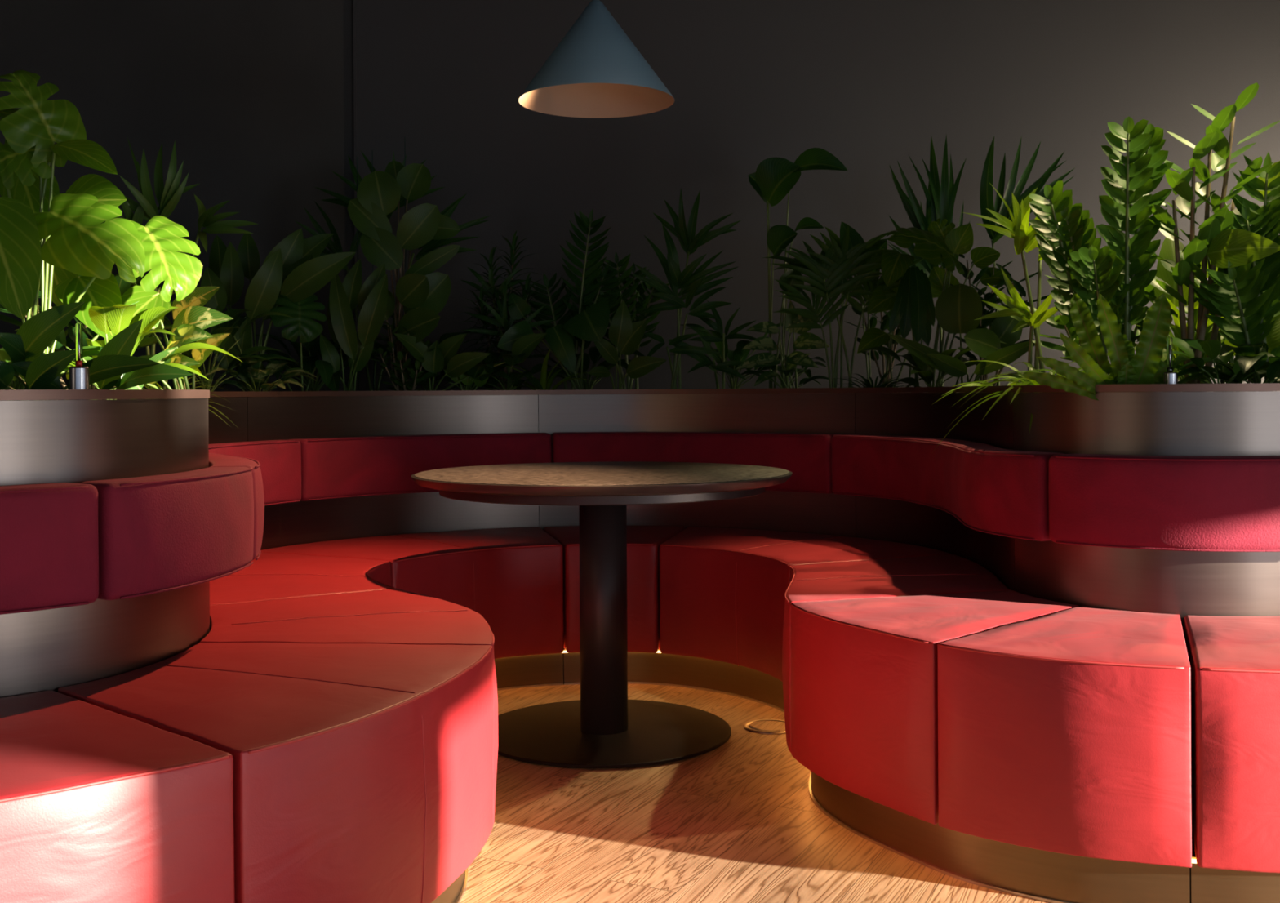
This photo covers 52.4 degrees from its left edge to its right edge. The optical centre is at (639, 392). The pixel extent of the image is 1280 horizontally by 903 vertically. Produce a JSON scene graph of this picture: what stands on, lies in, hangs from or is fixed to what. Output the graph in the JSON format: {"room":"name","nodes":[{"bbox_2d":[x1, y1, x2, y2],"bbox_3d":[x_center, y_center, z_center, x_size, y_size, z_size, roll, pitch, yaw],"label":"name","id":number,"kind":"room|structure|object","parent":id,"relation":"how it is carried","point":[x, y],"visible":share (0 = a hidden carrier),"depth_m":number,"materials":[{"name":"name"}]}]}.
{"room":"restaurant seating area","nodes":[
{"label":"restaurant seating area","id":0,"kind":"room"},
{"bbox_2d":[0,0,355,400],"bbox_3d":[-3.143,-0.608,5.318,3.889,3.200,0.150,0,0,-15],"label":"wall","id":1,"kind":"structure","parent":0,"point":[255,98],"depth_m":5.59,"materials":[{"name":"paint"}]},
{"bbox_2d":[352,0,357,391],"bbox_3d":[-1.248,-0.620,5.732,0.012,3.200,0.036,0,0,0],"label":"trim","id":2,"kind":"structure","parent":1,"relation":"attached to","point":[354,1],"depth_m":5.71,"materials":[{"name":"paint"}]},
{"bbox_2d":[355,0,1279,395],"bbox_3d":[1.576,-0.638,5.795,5.640,3.200,0.150,0,0,0],"label":"wall","id":3,"kind":"structure","parent":0,"point":[868,84],"depth_m":5.72,"materials":[{"name":"paint"}]},
{"bbox_2d":[459,683,1195,902],"bbox_3d":[0.207,1.021,0.900,10.400,0.100,10.200,0,0,0],"label":"floor","id":4,"kind":"structure","parent":0,"point":[738,820],"depth_m":2.84,"materials":[{"name":"brown wood"}]},
{"bbox_2d":[0,689,235,902],"bbox_3d":[-1.175,0.681,1.739,1.152,0.367,0.672,0,0,-27],"label":"seat cushion","id":5,"kind":"object","parent":4,"relation":"on","point":[98,804],"visible":1,"depth_m":1.73,"materials":[{"name":"red leather"}]},
{"bbox_2d":[57,642,493,902],"bbox_3d":[-0.653,0.678,2.251,0.638,0.367,0.802,0,0,14],"label":"seat cushion","id":6,"kind":"object","parent":4,"relation":"on","point":[363,772],"visible":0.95,"depth_m":2.08,"materials":[{"name":"red leather"}]},
{"bbox_2d":[209,552,395,604],"bbox_3d":[-1.002,0.680,3.631,0.617,0.367,1.076,0,0,-12],"label":"seat cushion","id":7,"kind":"object","parent":4,"relation":"on","point":[270,576],"visible":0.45,"depth_m":3.49,"materials":[{"name":"red leather"}]},
{"bbox_2d":[200,588,497,824],"bbox_3d":[-0.656,0.678,2.885,0.608,0.367,0.811,0,0,-19],"label":"seat cushion","id":8,"kind":"object","parent":4,"relation":"on","point":[389,615],"visible":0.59,"depth_m":2.82,"materials":[{"name":"red leather"}]},
{"bbox_2d":[261,526,563,658],"bbox_3d":[-0.680,0.678,4.340,1.103,0.368,0.640,0,0,-39],"label":"seat cushion","id":9,"kind":"object","parent":4,"relation":"on","point":[513,577],"visible":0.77,"depth_m":4.21,"materials":[{"name":"red leather"}]},
{"bbox_2d":[411,461,792,768],"bbox_3d":[-0.104,0.599,3.700,1.074,0.747,1.074,0,0,0],"label":"round table","id":10,"kind":"object","parent":4,"relation":"on","point":[604,728],"visible":0.98,"depth_m":3.63,"materials":[{"name":"metal"}]},
{"bbox_2d":[543,525,684,653],"bbox_3d":[-0.095,0.674,4.566,0.527,0.367,0.608,0,0,0],"label":"seat cushion","id":11,"kind":"object","parent":4,"relation":"on","point":[643,542],"visible":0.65,"depth_m":4.28,"materials":[{"name":"red leather"}]},
{"bbox_2d":[0,382,1279,697],"bbox_3d":[-0.047,0.481,3.717,6.100,0.983,3.966,0,0,0],"label":"planter","id":12,"kind":"object","parent":4,"relation":"on","point":[53,436],"visible":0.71,"depth_m":3.09,"materials":[{"name":"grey metal"}]},
{"bbox_2d":[0,482,98,614],"bbox_3d":[-1.290,0.255,1.949,0.892,0.200,0.168,0,0,-31],"label":"backrest cushion","id":13,"kind":"object","parent":12,"relation":"attached to","point":[49,541],"visible":1,"depth_m":2.10,"materials":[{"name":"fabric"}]},
{"bbox_2d":[0,329,101,400],"bbox_3d":[-1.335,-0.039,2.796,0.556,0.188,0.594,0,0,15],"label":"peace lily","id":14,"kind":"object","parent":12,"relation":"on","point":[88,351],"visible":0.06,"depth_m":2.78,"materials":[{"name":"green plant"}]},
{"bbox_2d":[69,322,89,389],"bbox_3d":[-1.001,-0.035,2.320,0.033,0.178,0.033,0,0,0],"label":"spotlight","id":15,"kind":"object","parent":12,"relation":"on","point":[78,374],"visible":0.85,"depth_m":2.31,"materials":[{"name":"metal"}]},
{"bbox_2d":[0,273,175,399],"bbox_3d":[-1.325,-0.170,3.119,0.489,0.455,0.232,0,0,0],"label":"bush","id":16,"kind":"object","parent":12,"relation":"on","point":[124,286],"visible":0.13,"depth_m":3.09,"materials":[{"name":"green plant"}]},
{"bbox_2d":[0,301,192,400],"bbox_3d":[-1.033,-0.057,2.479,0.348,0.225,0.249,0,0,0],"label":"plant","id":17,"kind":"object","parent":12,"relation":"on","point":[114,366],"visible":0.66,"depth_m":2.43,"materials":[{"name":"green plant"}]},
{"bbox_2d":[0,70,202,400],"bbox_3d":[-1.190,-0.310,2.674,0.501,0.732,0.613,0,0,0],"label":"monstera","id":18,"kind":"object","parent":12,"relation":"on","point":[49,238],"visible":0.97,"depth_m":2.69,"materials":[{"name":"green plant"}]},
{"bbox_2d":[14,304,243,399],"bbox_3d":[-1.075,-0.069,2.748,0.413,0.244,0.396,0,0,0],"label":"aglaonema","id":19,"kind":"object","parent":12,"relation":"on","point":[115,318],"visible":0.35,"depth_m":2.72,"materials":[{"name":"green plant"}]},
{"bbox_2d":[81,466,253,599],"bbox_3d":[-0.862,0.253,2.436,0.146,0.200,0.501,0,0,10],"label":"backrest cushion","id":20,"kind":"object","parent":12,"relation":"attached to","point":[160,533],"visible":0.96,"depth_m":2.30,"materials":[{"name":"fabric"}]},
{"bbox_2d":[102,137,258,389],"bbox_3d":[-1.384,-0.363,3.879,0.451,0.838,0.193,0,0,0],"label":"palm","id":21,"kind":"object","parent":12,"relation":"on","point":[168,197],"visible":0.72,"depth_m":3.87,"materials":[{"name":"green plant"}]},
{"bbox_2d":[128,286,233,399],"bbox_3d":[-1.018,-0.098,2.939,0.256,0.308,0.325,0,0,0],"label":"aglaonema","id":22,"kind":"object","parent":12,"relation":"on","point":[190,319],"visible":0.56,"depth_m":2.88,"materials":[{"name":"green plant"}]},
{"bbox_2d":[142,377,232,422],"bbox_3d":[-1.114,0.024,3.117,0.333,0.126,0.374,0,0,0],"label":"fern","id":23,"kind":"object","parent":12,"relation":"on","point":[148,387],"visible":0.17,"depth_m":3.11,"materials":[{"name":"green plant"}]},
{"bbox_2d":[98,308,303,391],"bbox_3d":[-1.371,-0.110,4.190,0.534,0.331,0.575,0,0,0],"label":"philodendron","id":24,"kind":"object","parent":12,"relation":"on","point":[232,326],"visible":0.43,"depth_m":4.23,"materials":[{"name":"green plant"}]},
{"bbox_2d":[208,452,264,560],"bbox_3d":[-0.989,0.253,3.050,0.152,0.200,0.806,0,0,-26],"label":"backrest cushion","id":25,"kind":"object","parent":12,"relation":"attached to","point":[215,460],"visible":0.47,"depth_m":2.75,"materials":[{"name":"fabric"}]},
{"bbox_2d":[208,440,301,505],"bbox_3d":[-1.224,0.255,3.824,0.206,0.200,0.867,0,0,4],"label":"backrest cushion","id":26,"kind":"object","parent":12,"relation":"attached to","point":[280,460],"visible":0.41,"depth_m":4.09,"materials":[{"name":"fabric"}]},
{"bbox_2d":[204,355,317,391],"bbox_3d":[-1.259,-0.036,4.346,0.368,0.181,0.329,0,0,-16],"label":"calathea","id":27,"kind":"object","parent":12,"relation":"on","point":[257,377],"visible":0.7,"depth_m":4.34,"materials":[{"name":"green plant"}]},
{"bbox_2d":[200,227,355,391],"bbox_3d":[-1.279,-0.265,4.549,0.516,0.644,0.468,0,0,-22],"label":"plant","id":28,"kind":"object","parent":12,"relation":"on","point":[294,267],"visible":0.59,"depth_m":4.47,"materials":[{"name":"plant"}]},
{"bbox_2d":[266,290,341,391],"bbox_3d":[-1.168,-0.151,4.513,0.246,0.413,0.190,0,0,0],"label":"monstera","id":29,"kind":"object","parent":12,"relation":"on","point":[308,329],"visible":0.88,"depth_m":4.47,"materials":[{"name":"green plant"}]},
{"bbox_2d":[256,306,391,391],"bbox_3d":[-1.228,-0.137,5.035,0.608,0.382,0.544,0,0,41],"label":"philodendron","id":30,"kind":"object","parent":12,"relation":"on","point":[309,354],"visible":0.38,"depth_m":4.97,"materials":[{"name":"green plant"}]},
{"bbox_2d":[320,258,387,391],"bbox_3d":[-1.048,-0.219,4.789,0.265,0.548,0.167,0,0,0],"label":"aspidistra","id":31,"kind":"object","parent":12,"relation":"on","point":[371,297],"visible":0.87,"depth_m":4.74,"materials":[{"name":"plant"}]},
{"bbox_2d":[288,151,489,391],"bbox_3d":[-1.029,-0.469,5.361,0.845,1.046,0.220,0,0,-5],"label":"palm","id":32,"kind":"object","parent":12,"relation":"on","point":[335,246],"visible":0.4,"depth_m":5.33,"materials":[{"name":"green plant"}]},
{"bbox_2d":[369,320,435,391],"bbox_3d":[-0.896,-0.107,4.883,0.260,0.326,0.172,0,0,0],"label":"pittosporum","id":33,"kind":"object","parent":12,"relation":"on","point":[404,385],"visible":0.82,"depth_m":4.90,"materials":[{"name":"plant"}]},
{"bbox_2d":[347,160,460,391],"bbox_3d":[-0.906,-0.438,5.023,0.432,0.982,0.359,0,0,0],"label":"rubber plant","id":34,"kind":"object","parent":12,"relation":"on","point":[421,294],"visible":0.84,"depth_m":4.99,"materials":[{"name":"green plant"}]},
{"bbox_2d":[288,432,551,501],"bbox_3d":[-0.760,0.252,4.561,1.003,0.200,0.190,0,0,-35],"label":"backrest cushion","id":35,"kind":"object","parent":12,"relation":"attached to","point":[331,468],"visible":0.73,"depth_m":4.48,"materials":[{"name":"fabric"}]},
{"bbox_2d":[370,312,503,395],"bbox_3d":[-0.857,-0.138,5.207,0.597,0.379,0.499,0,0,-25],"label":"philodendron","id":36,"kind":"object","parent":12,"relation":"on","point":[426,387],"visible":0.23,"depth_m":5.21,"materials":[{"name":"green plant"}]},
{"bbox_2d":[443,368,488,390],"bbox_3d":[-0.670,-0.061,4.950,0.204,0.226,0.047,0,0,0],"label":"peperomia","id":37,"kind":"object","parent":12,"relation":"on","point":[478,383],"visible":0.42,"depth_m":4.94,"materials":[{"name":"green plant"}]},
{"bbox_2d":[393,333,546,395],"bbox_3d":[-0.630,-0.084,4.863,0.563,0.275,0.143,0,0,10],"label":"philodendron","id":38,"kind":"object","parent":12,"relation":"on","point":[443,355],"visible":0.86,"depth_m":4.86,"materials":[{"name":"plant"}]},
{"bbox_2d":[417,350,537,390],"bbox_3d":[-0.627,-0.060,5.006,0.463,0.221,0.565,0,0,-12],"label":"calathea","id":39,"kind":"object","parent":12,"relation":"on","point":[478,369],"visible":0.44,"depth_m":4.92,"materials":[{"name":"green plant"}]},
{"bbox_2d":[455,231,551,390],"bbox_3d":[-0.545,-0.299,5.222,0.383,0.699,0.361,0,0,40],"label":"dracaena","id":40,"kind":"object","parent":12,"relation":"on","point":[526,288],"visible":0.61,"depth_m":5.21,"materials":[{"name":"green plant"}]},
{"bbox_2d":[461,257,555,389],"bbox_3d":[-0.522,-0.245,5.148,0.374,0.590,0.215,0,0,-8],"label":"palm","id":41,"kind":"object","parent":12,"relation":"on","point":[501,321],"visible":0.7,"depth_m":5.10,"materials":[{"name":"green plant"}]},
{"bbox_2d":[447,352,591,390],"bbox_3d":[-0.507,-0.048,5.058,0.550,0.195,0.580,0,0,33],"label":"philodendron","id":42,"kind":"object","parent":12,"relation":"on","point":[510,359],"visible":0.61,"depth_m":4.96,"materials":[{"name":"green plant"}]},
{"bbox_2d":[493,347,591,395],"bbox_3d":[-0.372,-0.061,4.988,0.416,0.210,0.327,0,0,0],"label":"spider plant","id":43,"kind":"object","parent":12,"relation":"on","point":[546,384],"visible":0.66,"depth_m":4.96,"materials":[{"name":"green plant"}]},
{"bbox_2d":[497,293,609,389],"bbox_3d":[-0.320,-0.170,5.001,0.432,0.439,0.166,0,0,8],"label":"plant","id":44,"kind":"object","parent":12,"relation":"on","point":[591,324],"visible":0.88,"depth_m":4.96,"materials":[{"name":"green plant"}]},
{"bbox_2d":[527,208,624,390],"bbox_3d":[-0.266,-0.346,5.264,0.416,0.791,0.119,0,0,0],"label":"plant","id":45,"kind":"object","parent":12,"relation":"on","point":[592,286],"visible":0.79,"depth_m":5.26,"materials":[{"name":"green plant"}]},
{"bbox_2d":[527,310,644,389],"bbox_3d":[-0.222,-0.141,5.413,0.516,0.378,0.587,0,0,0],"label":"philodendron","id":46,"kind":"object","parent":12,"relation":"on","point":[594,355],"visible":0.38,"depth_m":5.33,"materials":[{"name":"green plant"}]},
{"bbox_2d":[586,300,666,389],"bbox_3d":[-0.050,-0.153,5.008,0.305,0.402,0.132,0,0,0],"label":"philodendron","id":47,"kind":"object","parent":12,"relation":"on","point":[626,335],"visible":0.87,"depth_m":4.98,"materials":[{"name":"plant"}]},
{"bbox_2d":[588,252,669,389],"bbox_3d":[-0.048,-0.266,5.349,0.361,0.628,0.134,0,0,-8],"label":"plant","id":48,"kind":"object","parent":12,"relation":"on","point":[639,306],"visible":0.51,"depth_m":5.36,"materials":[{"name":"green plant"}]},
{"bbox_2d":[631,188,740,394],"bbox_3d":[0.184,-0.381,5.135,0.443,0.854,0.257,0,0,0],"label":"palm","id":49,"kind":"object","parent":12,"relation":"on","point":[685,280],"visible":0.95,"depth_m":5.12,"materials":[{"name":"green plant"}]},
{"bbox_2d":[551,431,836,493],"bbox_3d":[0.199,0.246,4.678,1.104,0.200,0.235,0,0,21],"label":"backrest cushion","id":50,"kind":"object","parent":12,"relation":"attached to","point":[807,456],"visible":0.66,"depth_m":4.65,"materials":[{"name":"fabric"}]},
{"bbox_2d":[687,301,756,388],"bbox_3d":[0.327,-0.164,5.159,0.289,0.418,0.206,0,0,0],"label":"palm","id":51,"kind":"object","parent":12,"relation":"on","point":[722,366],"visible":0.8,"depth_m":5.14,"materials":[{"name":"green plant"}]},
{"bbox_2d":[670,323,793,388],"bbox_3d":[0.389,-0.125,5.403,0.483,0.338,0.572,0,0,-41],"label":"philodendron","id":52,"kind":"object","parent":12,"relation":"on","point":[738,354],"visible":0.41,"depth_m":5.38,"materials":[{"name":"green plant"}]},
{"bbox_2d":[734,300,829,388],"bbox_3d":[0.538,-0.157,4.996,0.364,0.402,0.153,0,0,0],"label":"aglaonema","id":53,"kind":"object","parent":12,"relation":"on","point":[806,340],"visible":0.83,"depth_m":4.97,"materials":[{"name":"green plant"}]},
{"bbox_2d":[736,356,839,388],"bbox_3d":[0.591,-0.047,5.077,0.380,0.178,0.447,0,0,-19],"label":"philodendron","id":54,"kind":"object","parent":12,"relation":"on","point":[786,372],"visible":0.62,"depth_m":5.11,"materials":[{"name":"green plant"}]},
{"bbox_2d":[748,147,848,388],"bbox_3d":[0.605,-0.453,5.034,0.368,0.990,0.167,0,0,34],"label":"plant","id":55,"kind":"object","parent":12,"relation":"on","point":[774,178],"visible":0.81,"depth_m":5.07,"materials":[{"name":"green plant"}]},
{"bbox_2d":[763,223,905,393],"bbox_3d":[0.752,-0.301,4.936,0.569,0.686,0.368,0,0,0],"label":"palm","id":56,"kind":"object","parent":12,"relation":"on","point":[836,264],"visible":0.88,"depth_m":4.87,"materials":[{"name":"green plant"}]},
{"bbox_2d":[840,221,887,383],"bbox_3d":[0.857,-0.308,4.968,0.191,0.698,0.081,0,0,0],"label":"philodendron","id":57,"kind":"object","parent":12,"relation":"on","point":[855,237],"visible":0.44,"depth_m":4.96,"materials":[{"name":"green plant"}]},
{"bbox_2d":[821,367,921,387],"bbox_3d":[0.862,-0.019,4.746,0.385,0.152,0.378,0,0,-39],"label":"plant","id":58,"kind":"object","parent":12,"relation":"on","point":[867,384],"visible":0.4,"depth_m":4.76,"materials":[{"name":"green plant"}]},
{"bbox_2d":[845,244,923,386],"bbox_3d":[0.960,-0.272,5.037,0.378,0.628,0.193,0,0,-31],"label":"schefflera","id":59,"kind":"object","parent":12,"relation":"on","point":[874,356],"visible":0.38,"depth_m":5.04,"materials":[{"name":"green plant"}]},
{"bbox_2d":[857,266,959,387],"bbox_3d":[0.997,-0.215,4.811,0.264,0.516,0.335,0,0,35],"label":"plant","id":60,"kind":"object","parent":12,"relation":"on","point":[872,337],"visible":0.44,"depth_m":4.81,"materials":[{"name":"green plant"}]},
{"bbox_2d":[888,266,935,386],"bbox_3d":[0.968,-0.207,4.682,0.154,0.495,0.182,0,0,0],"label":"plant","id":61,"kind":"object","parent":12,"relation":"on","point":[913,308],"visible":0.84,"depth_m":4.64,"materials":[{"name":"green plant"}]},
{"bbox_2d":[888,135,969,386],"bbox_3d":[1.159,-0.508,5.247,0.330,1.094,0.186,0,0,7],"label":"palm","id":62,"kind":"object","parent":12,"relation":"on","point":[940,199],"visible":0.5,"depth_m":5.24,"materials":[{"name":"green plant"}]},
{"bbox_2d":[857,341,1006,387],"bbox_3d":[1.023,-0.072,4.619,0.484,0.223,0.438,0,0,0],"label":"philodendron","id":63,"kind":"object","parent":12,"relation":"on","point":[927,376],"visible":0.57,"depth_m":4.60,"materials":[{"name":"plant"}]},
{"bbox_2d":[831,434,1062,541],"bbox_3d":[0.865,0.241,3.707,0.252,0.200,1.487,0,0,-9],"label":"backrest cushion","id":64,"kind":"object","parent":12,"relation":"attached to","point":[992,489],"visible":1,"depth_m":3.51,"materials":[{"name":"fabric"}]},
{"bbox_2d":[880,217,1013,386],"bbox_3d":[1.121,-0.298,4.706,0.550,0.677,0.162,0,0,-15],"label":"plant","id":65,"kind":"object","parent":12,"relation":"on","point":[947,242],"visible":0.91,"depth_m":4.68,"materials":[{"name":"green plant"}]},
{"bbox_2d":[888,283,1035,386],"bbox_3d":[1.098,-0.170,4.474,0.497,0.423,0.285,0,0,8],"label":"plant","id":66,"kind":"object","parent":12,"relation":"on","point":[957,308],"visible":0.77,"depth_m":4.43,"materials":[{"name":"green plant"}]},
{"bbox_2d":[933,379,1022,403],"bbox_3d":[1.109,0.031,3.942,0.455,0.154,0.420,0,0,0],"label":"spider plant","id":67,"kind":"object","parent":12,"relation":"on","point":[968,384],"visible":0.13,"depth_m":3.94,"materials":[{"name":"green plant"}]},
{"bbox_2d":[942,253,1048,386],"bbox_3d":[1.314,-0.248,4.759,0.381,0.577,0.277,0,0,0],"label":"schefflera","id":68,"kind":"object","parent":12,"relation":"on","point":[989,297],"visible":0.25,"depth_m":4.76,"materials":[{"name":"green plant"}]},
{"bbox_2d":[933,360,1084,450],"bbox_3d":[1.036,0.038,3.292,0.488,0.244,0.465,0,0,-36],"label":"spider plant","id":69,"kind":"object","parent":12,"relation":"on","point":[1020,377],"visible":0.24,"depth_m":3.30,"materials":[{"name":"green plant"}]},
{"bbox_2d":[962,183,1065,373],"bbox_3d":[1.037,-0.262,3.484,0.399,0.604,0.205,0,0,-13],"label":"plant","id":70,"kind":"object","parent":12,"relation":"on","point":[1024,237],"visible":0.7,"depth_m":3.47,"materials":[{"name":"green plant"}]},
{"bbox_2d":[979,135,1074,386],"bbox_3d":[1.568,-0.502,5.262,0.401,1.075,0.187,0,0,0],"label":"palm","id":71,"kind":"object","parent":12,"relation":"on","point":[986,197],"visible":0.57,"depth_m":5.24,"materials":[{"name":"green plant"}]},
{"bbox_2d":[1028,180,1129,356],"bbox_3d":[1.125,-0.251,3.344,0.250,0.583,0.179,0,0,0],"label":"plant","id":72,"kind":"object","parent":12,"relation":"on","point":[1065,237],"visible":0.84,"depth_m":3.34,"materials":[{"name":"green plant"}]},
{"bbox_2d":[993,366,1180,426],"bbox_3d":[1.137,0.011,3.287,0.482,0.161,0.492,0,0,0],"label":"fern","id":73,"kind":"object","parent":12,"relation":"on","point":[1040,370],"visible":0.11,"depth_m":3.27,"materials":[{"name":"green plant"}]},
{"bbox_2d":[1020,293,1175,399],"bbox_3d":[1.063,-0.097,3.044,0.381,0.285,0.219,0,0,0],"label":"fern","id":74,"kind":"object","parent":12,"relation":"on","point":[1146,366],"visible":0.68,"depth_m":2.96,"materials":[{"name":"green plant"}]},
{"bbox_2d":[1027,253,1172,364],"bbox_3d":[1.391,-0.207,3.833,0.559,0.495,0.236,0,0,0],"label":"schefflera","id":75,"kind":"object","parent":12,"relation":"on","point":[1060,322],"visible":0.13,"depth_m":3.83,"materials":[{"name":"green plant"}]},
{"bbox_2d":[1095,115,1173,341],"bbox_3d":[1.265,-0.331,3.317,0.191,0.738,0.130,0,0,0],"label":"plant","id":76,"kind":"object","parent":12,"relation":"on","point":[1142,172],"visible":0.92,"depth_m":3.33,"materials":[{"name":"green plant"}]},
{"bbox_2d":[1067,297,1224,383],"bbox_3d":[1.536,-0.115,3.653,0.506,0.302,0.496,0,0,-34],"label":"clump","id":77,"kind":"object","parent":12,"relation":"on","point":[1175,328],"visible":0.11,"depth_m":3.54,"materials":[{"name":"green plant"}]},
{"bbox_2d":[1048,453,1279,551],"bbox_3d":[1.267,0.239,2.833,0.716,0.200,0.198,0,0,14],"label":"backrest cushion","id":78,"kind":"object","parent":12,"relation":"attached to","point":[1180,503],"visible":1,"depth_m":2.78,"materials":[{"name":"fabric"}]},
{"bbox_2d":[1162,337,1177,383],"bbox_3d":[1.223,-0.044,3.000,0.033,0.167,0.033,0,0,0],"label":"gauge","id":79,"kind":"object","parent":12,"relation":"on","point":[1169,377],"visible":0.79,"depth_m":2.99,"materials":[{"name":"metal"}]},
{"bbox_2d":[1142,82,1279,383],"bbox_3d":[1.463,-0.361,3.344,0.363,0.801,0.318,0,0,0],"label":"plant","id":80,"kind":"object","parent":12,"relation":"on","point":[1184,272],"visible":0.79,"depth_m":3.31,"materials":[{"name":"green plant"}]},
{"bbox_2d":[1177,277,1250,391],"bbox_3d":[1.822,-0.211,3.846,0.459,0.495,0.291,0,0,0],"label":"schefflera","id":81,"kind":"object","parent":12,"relation":"on","point":[1185,308],"visible":0.02,"depth_m":3.88,"materials":[{"name":"green plant"}]},
{"bbox_2d":[1154,160,1279,391],"bbox_3d":[1.540,-0.284,3.445,0.336,0.645,0.448,0,0,23],"label":"plant","id":82,"kind":"object","parent":12,"relation":"on","point":[1236,246],"visible":0.22,"depth_m":3.28,"materials":[{"name":"green plant"}]},
{"bbox_2d":[1162,337,1279,383],"bbox_3d":[1.399,-0.051,3.151,0.366,0.177,0.329,0,0,19],"label":"aglaonema","id":83,"kind":"object","parent":12,"relation":"on","point":[1211,348],"visible":0.52,"depth_m":3.13,"materials":[{"name":"green plant"}]},
{"bbox_2d":[1175,338,1279,391],"bbox_3d":[1.503,-0.060,3.131,0.468,0.193,0.462,0,0,0],"label":"calathea","id":84,"kind":"object","parent":12,"relation":"on","point":[1254,362],"visible":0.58,"depth_m":3.13,"materials":[{"name":"green plant"}]},
{"bbox_2d":[1192,151,1279,383],"bbox_3d":[1.552,-0.286,3.267,0.302,0.648,0.163,0,0,0],"label":"plant","id":85,"kind":"object","parent":12,"relation":"on","point":[1252,289],"visible":0.84,"depth_m":3.28,"materials":[{"name":"green plant"}]},
{"bbox_2d":[743,719,786,733],"bbox_3d":[0.378,0.966,3.765,0.156,0.006,0.156,0,0,0],"label":"socket","id":86,"kind":"object","parent":4,"relation":"on","point":[761,726],"visible":0.85,"depth_m":3.76,"materials":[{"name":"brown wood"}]},
{"bbox_2d":[659,526,951,681],"bbox_3d":[0.437,0.671,4.293,0.648,0.367,1.141,0,0,-35],"label":"seat cushion","id":87,"kind":"object","parent":4,"relation":"on","point":[722,590],"visible":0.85,"depth_m":4.12,"materials":[{"name":"red leather"}]},
{"bbox_2d":[431,648,1279,902],"bbox_3d":[-0.189,0.916,2.997,5.722,0.115,2.669,0,0,-14],"label":"plinth","id":88,"kind":"object","parent":4,"relation":"on","point":[1051,877],"visible":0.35,"depth_m":2.59,"materials":[{"name":"brown metal"}]},
{"bbox_2d":[782,554,1010,752],"bbox_3d":[0.658,0.669,3.509,0.627,0.367,0.875,0,0,0],"label":"seat cushion","id":89,"kind":"object","parent":4,"relation":"on","point":[949,573],"visible":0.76,"depth_m":3.36,"materials":[{"name":"red leather"}]},
{"bbox_2d":[790,590,1079,824],"bbox_3d":[0.714,0.669,2.901,0.626,0.367,0.544,0,0,-20],"label":"seat cushion","id":90,"kind":"object","parent":4,"relation":"on","point":[864,671],"visible":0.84,"depth_m":2.76,"materials":[{"name":"red leather"}]},
{"bbox_2d":[937,605,1191,867],"bbox_3d":[0.939,0.667,2.656,0.461,0.367,0.633,0,0,36],"label":"seat cushion","id":91,"kind":"object","parent":4,"relation":"on","point":[1066,731],"visible":1,"depth_m":2.41,"materials":[{"name":"red leather"}]},
{"bbox_2d":[1183,615,1279,872],"bbox_3d":[1.296,0.665,2.578,0.508,0.367,0.640,0,0,10],"label":"seat cushion","id":92,"kind":"object","parent":4,"relation":"on","point":[1234,660],"visible":0.95,"depth_m":2.31,"materials":[{"name":"red leather"}]},
{"bbox_3d":[-2.269,0.688,1.455,1.439,0.367,0.637,0,0,0],"label":"banquette","id":93,"kind":"object","parent":4,"relation":"on","visible":0},
{"bbox_2d":[561,650,1196,862],"bbox_3d":[-0.188,0.862,2.979,5.719,0.005,2.650,0,0,-14],"label":"led strip","id":94,"kind":"object","parent":93,"relation":"attached to","point":[1193,860],"visible":0.02,"depth_m":2.37,"materials":[{"name":"white"}]},
{"bbox_3d":[-0.315,-2.276,0.900,9.600,0.100,10.200,0,0,0],"label":"ceiling","id":95,"kind":"structure","parent":0,"visible":0},
{"bbox_2d":[518,0,675,118],"bbox_3d":[-0.128,-1.527,3.700,0.445,1.400,0.445,0,0,0],"label":"pendant lamp","id":96,"kind":"object","parent":95,"relation":"hanging from","point":[596,71],"visible":1,"depth_m":3.63,"materials":[{"name":"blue metal"}]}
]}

